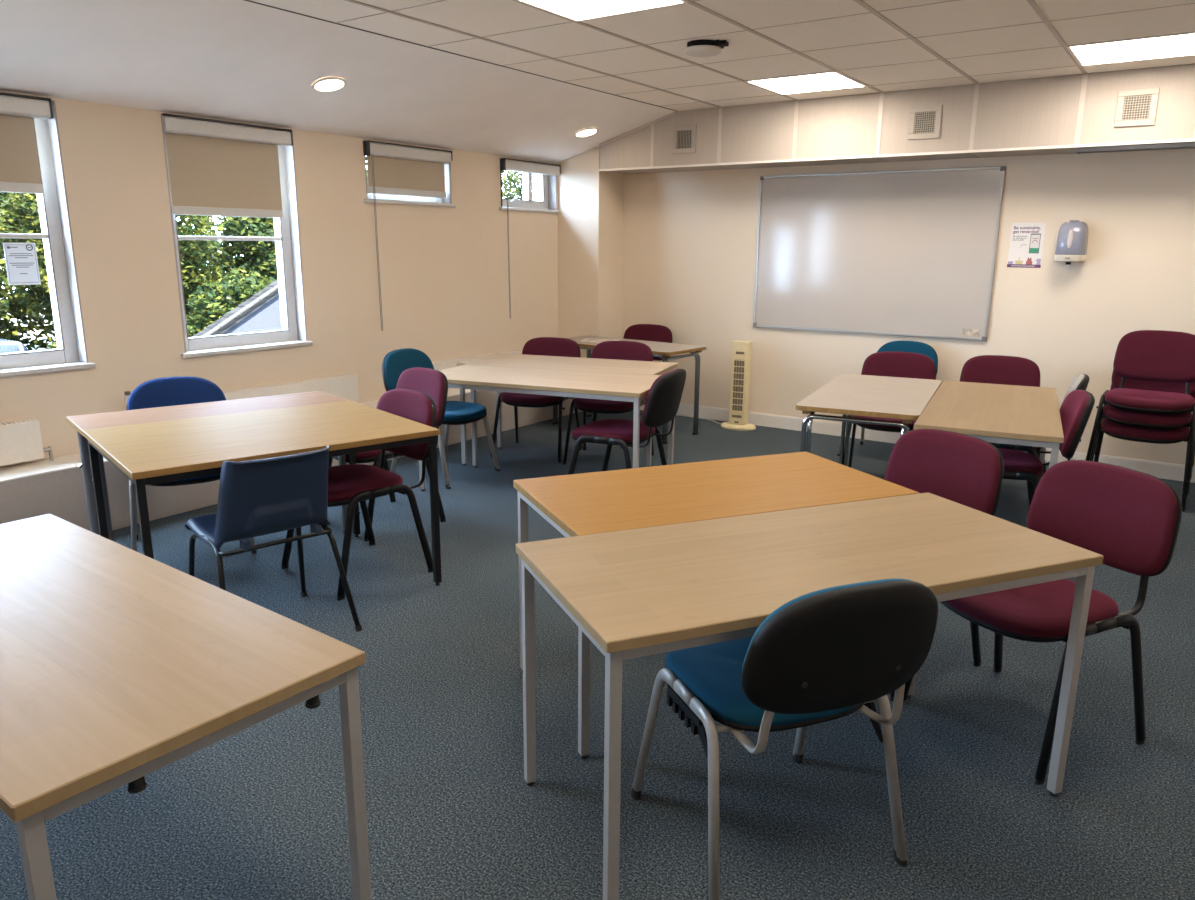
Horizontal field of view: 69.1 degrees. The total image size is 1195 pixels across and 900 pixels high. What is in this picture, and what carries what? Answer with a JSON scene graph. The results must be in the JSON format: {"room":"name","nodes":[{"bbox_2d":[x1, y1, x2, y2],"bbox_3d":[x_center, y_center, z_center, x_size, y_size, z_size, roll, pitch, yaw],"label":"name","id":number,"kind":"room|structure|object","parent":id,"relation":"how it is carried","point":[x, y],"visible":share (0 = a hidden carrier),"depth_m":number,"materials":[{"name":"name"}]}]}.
{"room":"classroom","nodes":[
{"label":"classroom","id":0,"kind":"room"},
{"bbox_2d":[0,90,557,466],"bbox_3d":[-2.673,-0.785,4.932,0.250,2.225,8.720,9,16,34],"label":"wall","id":1,"kind":"structure","parent":0,"point":[445,283],"depth_m":5.77,"materials":[{"name":"beige paint"}]},
{"bbox_2d":[0,419,52,465],"bbox_3d":[-3.272,0.074,3.947,0.095,0.231,1.443,9,16,34],"label":"radiator","id":2,"kind":"object","parent":1,"relation":"attached to","point":[20,441],"visible":1,"depth_m":4.38,"materials":[{"name":"metal"}]},
{"bbox_2d":[0,419,36,425],"bbox_3d":[-3.275,-0.029,3.895,0.046,0.006,1.374,9,16,34],"label":"grille","id":3,"kind":"object","parent":2,"relation":"attached to","point":[28,422],"depth_m":4.38,"materials":[{"name":"metal"}]},
{"bbox_2d":[0,95,95,376],"bbox_3d":[-3.049,-1.031,4.209,0.188,1.354,0.941,9,16,34],"label":"window","id":4,"kind":"structure","parent":1,"relation":"in","point":[71,353],"depth_m":4.54,"materials":[{"name":"white plastic"}]},
{"bbox_2d":[3,243,40,284],"bbox_3d":[-2.956,-0.957,4.457,0.001,0.212,0.150,9,16,34],"label":"paper notice","id":5,"kind":"object","parent":4,"relation":"attached to","point":[21,259],"visible":1,"depth_m":4.46,"materials":[{"name":"white paper"}]},
{"bbox_2d":[8,253,32,273],"bbox_3d":[-2.956,-0.957,4.457,0.001,0.104,0.116,9,16,34],"label":"print","id":6,"kind":"object","parent":5,"relation":"attached to","point":[18,263],"depth_m":4.45,"materials":[{"name":"grey paper"}]},
{"bbox_2d":[0,92,53,193],"bbox_3d":[-2.994,-1.460,4.071,0.074,0.459,0.825,9,16,34],"label":"roller blind","id":7,"kind":"object","parent":4,"relation":"attached to","point":[19,162],"visible":1,"depth_m":4.29,"materials":[{"name":"beige fabric"}]},
{"bbox_2d":[161,114,312,357],"bbox_3d":[-2.237,-1.293,5.344,0.188,1.354,0.911,9,16,34],"label":"window","id":8,"kind":"structure","parent":1,"relation":"in","point":[293,333],"depth_m":5.61,"materials":[{"name":"white plastic"}]},
{"bbox_2d":[162,113,292,217],"bbox_3d":[-2.188,-1.681,5.207,0.074,0.539,0.825,9,16,34],"label":"roller blind","id":9,"kind":"object","parent":8,"relation":"attached to","point":[216,167],"visible":1,"depth_m":5.17,"materials":[{"name":"beige fabric"}]},
{"bbox_2d":[0,388,481,482],"bbox_3d":[-2.571,0.002,4.793,0.288,0.008,8.124,9,16,34],"label":"trim","id":10,"kind":"structure","parent":1,"relation":"attached to","point":[29,469],"depth_m":4.42,"materials":[{"name":"paint"}]},
{"bbox_2d":[124,373,358,405],"bbox_3d":[-2.174,-0.318,5.474,0.095,0.310,1.594,9,16,34],"label":"radiator","id":11,"kind":"object","parent":1,"relation":"attached to","point":[345,386],"visible":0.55,"depth_m":5.75,"materials":[{"name":"metal"}]},
{"bbox_2d":[223,373,354,392],"bbox_3d":[-2.146,-0.393,5.475,0.046,0.006,1.506,9,16,34],"label":"grille","id":12,"kind":"object","parent":11,"relation":"attached to","point":[323,380],"depth_m":5.67,"materials":[{"name":"paint"}]},
{"bbox_2d":[0,390,580,530],"bbox_3d":[-2.574,0.188,4.838,0.283,0.375,8.124,9,16,34],"label":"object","id":13,"kind":"structure","parent":1,"relation":"attached to","point":[61,494],"depth_m":4.64,"materials":[{"name":"paint"}]},
{"bbox_2d":[364,140,455,207],"bbox_3d":[-1.422,-2.012,6.372,0.188,0.414,0.891,9,16,34],"label":"window","id":14,"kind":"structure","parent":1,"relation":"in","point":[380,198],"depth_m":6.48,"materials":[{"name":"white plastic"}]},
{"bbox_2d":[363,140,452,330],"bbox_3d":[-1.376,-1.566,6.432,0.078,1.305,0.836,9,16,34],"label":"roller blind","id":15,"kind":"object","parent":14,"relation":"attached to","point":[392,169],"visible":1,"depth_m":6.29,"materials":[{"name":"beige fabric"}]},
{"bbox_2d":[432,349,522,370],"bbox_3d":[-0.942,-0.677,7.207,0.095,0.231,1.403,9,16,34],"label":"radiator","id":16,"kind":"object","parent":1,"relation":"attached to","point":[443,364],"visible":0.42,"depth_m":6.85,"materials":[{"name":"metal"}]},
{"bbox_2d":[432,349,522,362],"bbox_3d":[-0.916,-0.790,7.195,0.046,0.006,1.330,9,16,34],"label":"grille","id":17,"kind":"object","parent":16,"relation":"attached to","point":[456,360],"depth_m":7.00,"materials":[{"name":"paint"}]},
{"bbox_2d":[499,173,559,212],"bbox_3d":[-0.636,-2.266,7.471,0.188,0.414,0.801,9,16,34],"label":"window","id":18,"kind":"structure","parent":1,"relation":"in","point":[546,184],"depth_m":7.69,"materials":[{"name":"white plastic"}]},
{"bbox_2d":[532,174,533,200],"bbox_3d":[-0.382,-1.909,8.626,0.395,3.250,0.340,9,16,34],"label":"window frame","id":19,"kind":"object","parent":18,"relation":"attached to","point":[532,174],"depth_m":8.44,"materials":[{"name":"white plastic"}]},
{"bbox_2d":[500,158,560,318],"bbox_3d":[-0.580,-1.822,7.542,0.073,1.305,0.776,9,16,34],"label":"roller blind","id":20,"kind":"object","parent":1,"relation":"attached to","point":[506,164],"visible":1,"depth_m":7.31,"materials":[{"name":"beige fabric"}]},
{"bbox_2d":[0,0,675,162],"bbox_3d":[-2.155,-1.978,4.287,1.488,0.440,8.720,9,16,34],"label":"ceiling","id":21,"kind":"structure","parent":0,"point":[232,60],"depth_m":4.67,"materials":[{"name":"white paint"}]},
{"bbox_2d":[311,77,346,91],"bbox_3d":[-1.524,-2.076,4.926,0.190,0.058,0.195,11,17,39],"label":"recessed light","id":22,"kind":"object","parent":21,"relation":"in","point":[328,84],"visible":1,"depth_m":4.92,"materials":[{"name":"white paint"}]},
{"bbox_2d":[574,128,597,136],"bbox_3d":[-0.089,-2.538,6.933,0.190,0.058,0.195,11,17,39],"label":"recessed light","id":23,"kind":"object","parent":21,"relation":"in","point":[588,131],"visible":1,"depth_m":6.92,"materials":[{"name":"white paint"}]},
{"bbox_2d":[0,410,1194,899],"bbox_3d":[0.093,0.810,3.322,7.013,0.100,8.720,9,16,34],"label":"floor","id":24,"kind":"structure","parent":0,"point":[258,812],"depth_m":2.55,"materials":[{"name":"carpet"}]},
{"bbox_2d":[0,514,371,899],"bbox_3d":[-1.223,0.696,1.974,1.453,0.720,0.616,10,16,36],"label":"table","id":25,"kind":"object","parent":24,"relation":"on","point":[119,664],"visible":1,"depth_m":1.66,"materials":[{"name":"brown wood"}]},
{"bbox_2d":[126,376,256,553],"bbox_3d":[-2.073,0.076,4.360,0.548,0.819,0.628,-6,15,-26],"label":"chair","id":26,"kind":"object","parent":24,"relation":"on","point":[181,390],"visible":0.19,"depth_m":4.46,"materials":[{"name":"blue fabric"}]},
{"bbox_2d":[66,391,348,540],"bbox_3d":[-1.858,0.145,4.303,1.208,0.715,0.400,-10,17,-38],"label":"table","id":27,"kind":"object","parent":24,"relation":"on","point":[80,423],"visible":0.42,"depth_m":4.09,"materials":[{"name":"brown wood"}]},
{"bbox_2d":[83,400,441,585],"bbox_3d":[-1.438,0.263,3.803,1.208,0.720,0.905,-10,17,-38],"label":"table","id":28,"kind":"object","parent":24,"relation":"on","point":[172,450],"visible":0.77,"depth_m":3.63,"materials":[{"name":"brown wood"}]},
{"bbox_2d":[185,445,361,631],"bbox_3d":[-1.290,0.346,3.372,0.528,0.766,0.563,-11,18,-41],"label":"plastic chair","id":29,"kind":"object","parent":24,"relation":"on","point":[260,497],"visible":1,"depth_m":3.17,"materials":[{"name":"blue plastic"}]},
{"bbox_2d":[281,389,436,600],"bbox_3d":[-1.089,0.159,4.043,0.547,0.819,0.628,13,18,43],"label":"chair","id":30,"kind":"object","parent":24,"relation":"on","point":[348,484],"visible":0.79,"depth_m":4.00,"materials":[{"name":"red fabric"}]},
{"bbox_2d":[328,367,447,541],"bbox_3d":[-1.164,-0.018,4.787,0.628,0.819,0.547,-12,18,-43],"label":"chair","id":31,"kind":"object","parent":24,"relation":"on","point":[434,383],"visible":0.28,"depth_m":4.76,"materials":[{"name":"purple fabric"}]},
{"bbox_2d":[382,348,499,488],"bbox_3d":[-1.060,-0.241,5.737,0.628,0.819,0.548,8,15,29],"label":"chair","id":32,"kind":"object","parent":24,"relation":"on","point":[395,362],"visible":0.46,"depth_m":5.68,"materials":[{"name":"teal fabric"}]},
{"bbox_2d":[490,337,582,462],"bbox_3d":[-0.426,-0.395,6.410,0.547,0.819,0.628,5,14,17],"label":"chair","id":33,"kind":"object","parent":24,"relation":"on","point":[545,346],"visible":0.47,"depth_m":6.46,"materials":[{"name":"red fabric"}]},
{"bbox_2d":[419,363,673,490],"bbox_3d":[-0.315,-0.098,5.370,1.455,0.720,0.700,6,14,21],"label":"table","id":34,"kind":"object","parent":24,"relation":"on","point":[615,386],"visible":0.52,"depth_m":5.12,"materials":[{"name":"brown wood"}]},
{"bbox_2d":[457,353,677,466],"bbox_3d":[-0.203,-0.244,5.995,1.390,0.720,0.600,5,14,20],"label":"table","id":35,"kind":"object","parent":24,"relation":"on","point":[557,362],"visible":0.55,"depth_m":5.92,"materials":[{"name":"brown wood"}]},
{"bbox_2d":[558,147,623,357],"bbox_3d":[-0.064,-1.533,7.975,0.448,2.320,0.396,9,16,34],"label":"column","id":36,"kind":"structure","parent":24,"relation":"on","point":[590,200],"depth_m":7.76,"materials":[{"name":"beige paint"}]},
{"bbox_2d":[563,341,653,464],"bbox_3d":[0.106,-0.342,6.204,0.547,0.819,0.628,4,14,16],"label":"chair","id":37,"kind":"object","parent":24,"relation":"on","point":[619,350],"visible":0.52,"depth_m":6.29,"materials":[{"name":"red fabric"}]},
{"bbox_2d":[568,369,685,474],"bbox_3d":[0.176,-0.080,5.095,0.628,0.819,0.547,7,15,25],"label":"chair","id":38,"kind":"object","parent":24,"relation":"on","point":[663,400],"visible":0.85,"depth_m":4.92,"materials":[{"name":"red fabric"}]},
{"bbox_2d":[553,336,705,443],"bbox_3d":[0.223,-0.525,7.199,1.250,0.720,0.560,11,17,38],"label":"table","id":39,"kind":"object","parent":24,"relation":"on","point":[658,349],"visible":0.6,"depth_m":6.99,"materials":[{"name":"white laminate"}]},
{"bbox_2d":[581,339,618,341],"bbox_3d":[0.022,-0.922,7.301,0.296,0.001,0.210,4,14,14],"label":"paper sheet","id":40,"kind":"object","parent":39,"relation":"on","point":[588,340],"visible":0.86,"depth_m":7.37,"materials":[{"name":"grey paper"}]},
{"bbox_2d":[589,339,613,342],"bbox_3d":[0.084,-0.899,7.199,0.210,0.001,0.296,-12,18,-42],"label":"paper sheet","id":41,"kind":"object","parent":40,"relation":"on","point":[603,340],"visible":0.46,"depth_m":7.28,"materials":[{"name":"white paper"}]},
{"bbox_2d":[593,324,672,421],"bbox_3d":[0.338,-0.668,7.592,0.547,0.819,0.628,7,15,26],"label":"chair","id":42,"kind":"object","parent":24,"relation":"on","point":[646,332],"visible":0.18,"depth_m":7.71,"materials":[{"name":"red fabric"}]},
{"bbox_2d":[643,410,720,423],"bbox_3d":[0.799,-0.300,7.804,0.104,0.010,0.967,-13,18,-44],"label":"power cord","id":43,"kind":"object","parent":24,"relation":"on","point":[643,410],"visible":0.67,"depth_m":7.74,"materials":[{"name":"white plastic"}]},
{"bbox_2d":[513,451,918,758],"bbox_3d":[0.385,0.469,3.006,1.208,0.713,0.632,-5,14,-22],"label":"table","id":44,"kind":"object","parent":24,"relation":"on","point":[580,504],"visible":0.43,"depth_m":2.85,"materials":[{"name":"brown wood"}]},
{"bbox_2d":[721,340,755,430],"bbox_3d":[1.196,-0.543,7.274,0.304,0.735,0.214,7,15,26],"label":"tower fan","id":45,"kind":"object","parent":24,"relation":"on","point":[741,352],"visible":1,"depth_m":7.23,"materials":[{"name":"beige plastic"}]},
{"bbox_2d":[732,359,744,410],"bbox_3d":[1.172,-0.536,7.220,0.086,0.435,0.002,7,15,26],"label":"grille","id":46,"kind":"object","parent":45,"relation":"attached to","point":[740,401],"depth_m":7.22,"materials":[{"name":"beige plastic"}]},
{"bbox_2d":[631,578,937,899],"bbox_3d":[0.456,0.615,2.158,0.548,0.819,0.628,-4,14,-20],"label":"chair","id":47,"kind":"object","parent":24,"relation":"on","point":[827,654],"visible":0.98,"depth_m":1.89,"materials":[{"name":"black plastic"}]},
{"bbox_2d":[516,493,1103,899],"bbox_3d":[0.550,0.614,2.381,1.410,0.720,0.640,-5,14,-22],"label":"table","id":48,"kind":"object","parent":24,"relation":"on","point":[640,592],"visible":0.95,"depth_m":2.22,"materials":[{"name":"brown wood"}]},
{"bbox_2d":[795,374,941,465],"bbox_3d":[1.542,0.025,4.907,0.600,0.720,1.275,7,15,25],"label":"table","id":49,"kind":"object","parent":24,"relation":"on","point":[848,395],"visible":0.78,"depth_m":4.59,"materials":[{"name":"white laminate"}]},
{"bbox_2d":[837,340,937,455],"bbox_3d":[2.174,-0.372,6.398,0.548,0.819,0.628,10,16,36],"label":"chair","id":50,"kind":"object","parent":24,"relation":"on","point":[901,345],"visible":0.08,"depth_m":6.50,"materials":[{"name":"teal fabric"}]},
{"bbox_2d":[843,351,935,467],"bbox_3d":[1.926,-0.204,5.674,0.547,0.819,0.628,6,14,22],"label":"chair","id":51,"kind":"object","parent":24,"relation":"on","point":[886,363],"visible":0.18,"depth_m":5.80,"materials":[{"name":"red fabric"}]},
{"bbox_2d":[884,429,1003,701],"bbox_3d":[1.114,0.367,3.231,0.628,0.819,0.547,-8,16,-32],"label":"chair","id":52,"kind":"object","parent":24,"relation":"on","point":[963,469],"visible":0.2,"depth_m":3.25,"materials":[{"name":"red fabric"}]},
{"bbox_2d":[914,380,1063,477],"bbox_3d":[2.036,0.113,4.549,0.605,0.720,1.500,7,15,25],"label":"table","id":53,"kind":"object","parent":24,"relation":"on","point":[994,413],"visible":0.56,"depth_m":4.19,"materials":[{"name":"brown wood"}]},
{"bbox_2d":[960,355,1039,487],"bbox_3d":[2.522,-0.160,5.509,0.547,0.819,0.628,6,15,24],"label":"chair","id":54,"kind":"object","parent":24,"relation":"on","point":[991,369],"visible":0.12,"depth_m":5.64,"materials":[{"name":"red fabric"}]},
{"bbox_2d":[989,374,1089,490],"bbox_3d":[2.442,-0.048,5.029,0.628,0.819,0.547,8,15,28],"label":"chair","id":55,"kind":"object","parent":24,"relation":"on","point":[1080,382],"visible":0.19,"depth_m":4.81,"materials":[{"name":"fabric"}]},
{"bbox_2d":[903,460,1181,784],"bbox_3d":[1.421,0.479,2.765,0.628,0.819,0.547,-6,15,-26],"label":"chair","id":56,"kind":"object","parent":24,"relation":"on","point":[1131,518],"visible":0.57,"depth_m":2.68,"materials":[{"name":"red fabric"}]},
{"bbox_2d":[997,390,1094,507],"bbox_3d":[2.120,0.092,4.427,0.628,0.819,0.547,5,14,19],"label":"chair","id":57,"kind":"object","parent":24,"relation":"on","point":[1076,409],"visible":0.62,"depth_m":4.23,"materials":[{"name":"red fabric"}]},
{"bbox_2d":[1091,383,1194,511],"bbox_3d":[3.416,-0.129,5.404,0.547,0.819,0.628,10,16,35],"label":"chair","id":58,"kind":"object","parent":24,"relation":"on","point":[1125,432],"visible":0.38,"depth_m":5.17,"materials":[{"name":"red fabric"}]},
{"bbox_2d":[1090,369,1194,496],"bbox_3d":[3.404,-0.215,5.364,0.547,0.819,0.628,10,16,35],"label":"chair","id":59,"kind":"object","parent":58,"relation":"on","point":[1120,416],"visible":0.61,"depth_m":5.23,"materials":[{"name":"red fabric"}]},
{"bbox_2d":[1086,330,1194,482],"bbox_3d":[3.392,-0.302,5.326,0.547,0.819,0.628,10,16,35],"label":"chair","id":60,"kind":"object","parent":59,"relation":"on","point":[1156,355],"visible":0.98,"depth_m":5.38,"materials":[{"name":"red fabric"}]},
{"bbox_2d":[250,0,1194,110],"bbox_3d":[0.723,-1.672,2.300,5.525,0.120,8.720,9,16,34],"label":"ceiling","id":61,"kind":"structure","parent":0,"point":[481,18],"depth_m":4.44,"materials":[{"name":"tile"}]},
{"bbox_2d":[244,0,675,110],"bbox_3d":[-1.671,-1.952,3.671,0.010,0.005,8.080,9,16,34],"label":"trim","id":62,"kind":"structure","parent":61,"relation":"attached to","point":[244,0],"depth_m":4.75,"materials":[{"name":"white metal"}]},
{"bbox_2d":[516,0,687,21],"bbox_3d":[-0.022,-1.952,3.737,0.610,0.006,0.600,9,16,34],"label":"recessed light","id":63,"kind":"object","parent":61,"relation":"in","point":[574,10],"visible":1,"depth_m":3.88,"materials":[{"name":"white paint"}]},
{"bbox_2d":[684,39,728,56],"bbox_3d":[0.573,-2.119,4.584,0.228,0.062,0.196,6,14,22],"label":"smoke detector","id":64,"kind":"object","parent":61,"relation":"attached to","point":[703,47],"visible":1,"depth_m":4.53,"materials":[{"name":"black plastic"}]},
{"bbox_2d":[336,0,1194,107],"bbox_3d":[0.555,-1.578,2.166,5.425,0.004,8.080,9,16,34],"label":"grid","id":65,"kind":"structure","parent":61,"relation":"attached to","point":[1032,3],"depth_m":4.52,"materials":[{"name":"white metal"}]},
{"bbox_2d":[744,71,867,94],"bbox_3d":[1.373,-2.402,5.688,0.610,0.006,0.600,9,16,34],"label":"recessed light","id":66,"kind":"object","parent":61,"relation":"in","point":[825,81],"visible":1,"depth_m":5.67,"materials":[{"name":"white paint"}]},
{"bbox_2d":[600,64,1194,173],"bbox_3d":[2.681,-2.209,5.823,6.170,0.422,0.450,9,16,34],"label":"bulkhead","id":67,"kind":"structure","parent":61,"relation":"attached to","point":[1034,112],"depth_m":5.91,"materials":[{"name":"beige paint"}]},
{"bbox_2d":[600,112,674,145],"bbox_3d":[0.317,-2.634,7.129,0.725,0.225,0.006,9,16,34],"label":"trim","id":68,"kind":"structure","parent":67,"relation":"attached to","point":[673,113],"depth_m":7.12,"materials":[{"name":"paint"}]},
{"bbox_2d":[672,125,696,153],"bbox_3d":[0.689,-2.469,6.895,0.210,0.210,0.014,9,16,34],"label":"wall vent","id":69,"kind":"object","parent":67,"relation":"attached to","point":[684,137],"visible":1,"depth_m":6.89,"materials":[{"name":"paint"}]},
{"bbox_2d":[677,130,691,148],"bbox_3d":[0.690,-2.469,6.896,0.129,0.136,0.004,9,16,34],"label":"grille","id":70,"kind":"object","parent":69,"relation":"attached to","point":[684,137],"depth_m":6.90,"materials":[{"name":"beige metal"}]},
{"bbox_2d":[598,138,1194,170],"bbox_3d":[2.545,-1.965,5.692,6.180,0.016,0.008,9,16,34],"label":"trim","id":71,"kind":"structure","parent":67,"relation":"attached to","point":[1193,139],"depth_m":5.90,"materials":[{"name":"white paint"}]},
{"bbox_2d":[650,74,1194,166],"bbox_3d":[2.477,-2.179,5.691,4.978,0.419,0.004,9,16,34],"label":"trim","id":72,"kind":"structure","parent":67,"relation":"attached to","point":[1085,76],"depth_m":6.01,"materials":[{"name":"paint"}]},
{"bbox_2d":[908,105,942,139],"bbox_3d":[2.213,-2.215,5.865,0.210,0.210,0.014,9,16,34],"label":"wall vent","id":73,"kind":"object","parent":67,"relation":"attached to","point":[924,121],"visible":1,"depth_m":5.86,"materials":[{"name":"paint"}]},
{"bbox_2d":[914,111,935,133],"bbox_3d":[2.214,-2.215,5.866,0.136,0.136,0.005,9,16,34],"label":"grille","id":74,"kind":"object","parent":73,"relation":"attached to","point":[924,121],"depth_m":5.87,"materials":[{"name":"beige metal"}]},
{"bbox_2d":[1076,142,1194,153],"bbox_3d":[3.266,-1.837,5.276,0.620,0.029,0.112,9,16,34],"label":"diffuser","id":75,"kind":"object","parent":67,"relation":"attached to","point":[1178,145],"visible":1,"depth_m":5.24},
{"bbox_2d":[1114,87,1159,126],"bbox_3d":[3.221,-2.046,5.183,0.210,0.210,0.014,9,16,34],"label":"wall vent","id":76,"kind":"object","parent":67,"relation":"attached to","point":[1138,107],"visible":1,"depth_m":5.18,"materials":[{"name":"paint"}]},
{"bbox_2d":[1122,94,1151,119],"bbox_3d":[3.222,-2.046,5.184,0.136,0.136,0.005,9,16,34],"label":"grille","id":77,"kind":"object","parent":76,"relation":"attached to","point":[1134,106],"depth_m":5.18,"materials":[{"name":"white metal"}]},
{"bbox_2d":[1066,32,1194,65],"bbox_3d":[2.899,-2.147,4.656,0.610,0.006,0.600,9,16,34],"label":"recessed light","id":78,"kind":"object","parent":61,"relation":"in","point":[1175,45],"visible":1,"depth_m":4.64,"materials":[{"name":"white paint"}]},
{"bbox_2d":[622,148,1194,465],"bbox_3d":[2.670,-1.450,6.349,6.763,2.945,0.100,9,16,34],"label":"wall","id":79,"kind":"structure","parent":0,"point":[690,237],"depth_m":6.18,"materials":[{"name":"beige paint"}]},
{"bbox_2d":[655,153,985,171],"bbox_3d":[2.097,-2.100,6.265,3.722,0.002,0.450,9,16,34],"label":"trim","id":80,"kind":"structure","parent":79,"relation":"attached to","point":[974,153],"depth_m":6.62,"materials":[{"name":"paint"}]},
{"bbox_2d":[753,166,1005,340],"bbox_3d":[2.077,-1.509,6.681,1.845,1.216,0.023,9,16,34],"label":"whiteboard","id":81,"kind":"object","parent":79,"relation":"attached to","point":[912,253],"visible":1,"depth_m":6.62,"materials":[{"name":"plastic"}]},
{"bbox_2d":[640,403,1194,482],"bbox_3d":[2.770,-0.035,6.532,6.215,0.108,0.016,9,16,34],"label":"baseboard","id":82,"kind":"structure","parent":79,"relation":"attached to","point":[1162,470],"depth_m":6.97,"materials":[{"name":"white paint"}]},
{"bbox_2d":[1007,223,1045,267],"bbox_3d":[2.994,-1.430,6.058,0.216,0.305,0.003,9,16,34],"label":"poster","id":83,"kind":"object","parent":79,"relation":"attached to","point":[1026,239],"visible":1,"depth_m":6.06,"materials":[{"name":"white paper"}]},
{"bbox_2d":[1008,259,1040,264],"bbox_3d":[2.993,-1.322,6.083,0.208,0.040,0.001,9,16,34],"label":"picture","id":84,"kind":"object","parent":83,"relation":"on","point":[1010,261],"depth_m":6.08},
{"bbox_2d":[1026,257,1031,264],"bbox_3d":[3.019,-1.322,6.065,0.040,0.048,0.001,9,16,34],"label":"picture","id":85,"kind":"object","parent":83,"relation":"on","point":[1028,259],"depth_m":6.07,"materials":[{"name":"paper"}]},
{"bbox_2d":[1029,234,1040,252],"bbox_3d":[3.038,-1.435,6.025,0.064,0.134,0.001,9,16,34],"label":"picture","id":86,"kind":"object","parent":83,"relation":"attached to","point":[1034,239],"depth_m":6.02},
{"bbox_2d":[1054,220,1087,270],"bbox_3d":[3.183,-1.375,5.835,0.187,0.331,0.163,9,16,34],"label":"paper towel dispenser","id":87,"kind":"object","parent":79,"relation":"attached to","point":[1072,239],"visible":1,"depth_m":5.78,"materials":[{"name":"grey plastic"}]},
{"label":"outside","id":88,"kind":"structure","parent":0,"visible":0},
{"bbox_2d":[3,308,54,350],"bbox_3d":[-8.800,-1.675,14.661,20.827,0.100,38.000,9,16,34],"label":"ground","id":89,"kind":"structure","parent":88,"point":[14,320],"depth_m":16.52,"materials":[{"name":"white"}]},
{"bbox_2d":[0,216,11,319],"bbox_3d":[-7.446,-1.709,8.544,2.696,2.810,2.920,9,16,34],"label":"tree","id":90,"kind":"object","parent":89,"relation":"on","point":[4,306],"visible":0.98,"depth_m":9.17,"materials":[{"name":"green plant"}]},
{"bbox_2d":[0,339,28,353],"bbox_3d":[-6.736,-0.514,6.492,1.780,1.420,4.070,9,16,34],"label":"car","id":91,"kind":"object","parent":89,"relation":"on","point":[6,346],"visible":0.16,"depth_m":7.50,"materials":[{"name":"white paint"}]},
{"bbox_2d":[0,192,56,350],"bbox_3d":[-9.421,-3.019,12.578,3.659,3.816,5.865,9,16,34],"label":"tree","id":92,"kind":"object","parent":89,"relation":"on","point":[18,311],"visible":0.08,"depth_m":12.83,"materials":[{"name":"green plant"}]},
{"bbox_2d":[45,342,57,349],"bbox_3d":[-4.451,-0.535,7.569,0.791,1.013,0.819,9,16,34],"label":"bush","id":93,"kind":"object","parent":89,"relation":"on","point":[53,345],"visible":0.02,"depth_m":7.44,"materials":[{"name":"green plant"}]},
{"bbox_2d":[0,192,224,333],"bbox_3d":[-5.838,-2.281,10.573,2.528,3.015,2.493,0,13,-2],"label":"tree","id":94,"kind":"object","parent":89,"relation":"on","point":[25,213],"visible":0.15,"depth_m":10.27,"materials":[{"name":"green plant"}]},
{"bbox_2d":[184,234,237,327],"bbox_3d":[-6.321,-2.340,12.881,2.108,2.058,2.769,9,16,34],"label":"bush","id":95,"kind":"object","parent":89,"relation":"on","point":[230,268],"visible":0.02,"depth_m":12.65,"materials":[{"name":"green plant"}]},
{"bbox_2d":[186,267,276,337],"bbox_3d":[-4.285,-1.485,10.670,1.706,1.440,1.673,9,16,34],"label":"bush","id":96,"kind":"object","parent":89,"relation":"on","point":[210,306],"visible":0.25,"depth_m":10.16,"materials":[{"name":"green plant"}]},
{"bbox_2d":[192,279,281,336],"bbox_3d":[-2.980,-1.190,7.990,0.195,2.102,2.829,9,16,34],"label":"building","id":97,"kind":"structure","parent":89,"relation":"on","point":[260,312],"depth_m":7.77,"materials":[{"name":"stone"}]},
{"bbox_2d":[201,216,277,289],"bbox_3d":[-4.123,-2.539,12.307,2.530,3.196,2.486,0,13,-3],"label":"tree","id":98,"kind":"object","parent":89,"relation":"on","point":[260,256],"visible":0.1,"depth_m":11.45,"materials":[{"name":"green plant"}]},
{"bbox_2d":[208,159,367,255],"bbox_3d":[-5.263,-4.356,18.358,3.697,4.039,6.670,9,16,34],"label":"tree","id":99,"kind":"object","parent":89,"relation":"on","point":[218,218],"visible":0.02,"depth_m":16.52,"materials":[{"name":"green plant"}]},
{"bbox_2d":[502,171,531,199],"bbox_3d":[-0.708,-3.913,16.340,2.993,3.615,3.009,0,13,-2],"label":"tree","id":100,"kind":"object","parent":89,"relation":"on","point":[508,193],"visible":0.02,"depth_m":15.38,"materials":[{"name":"green plant"}]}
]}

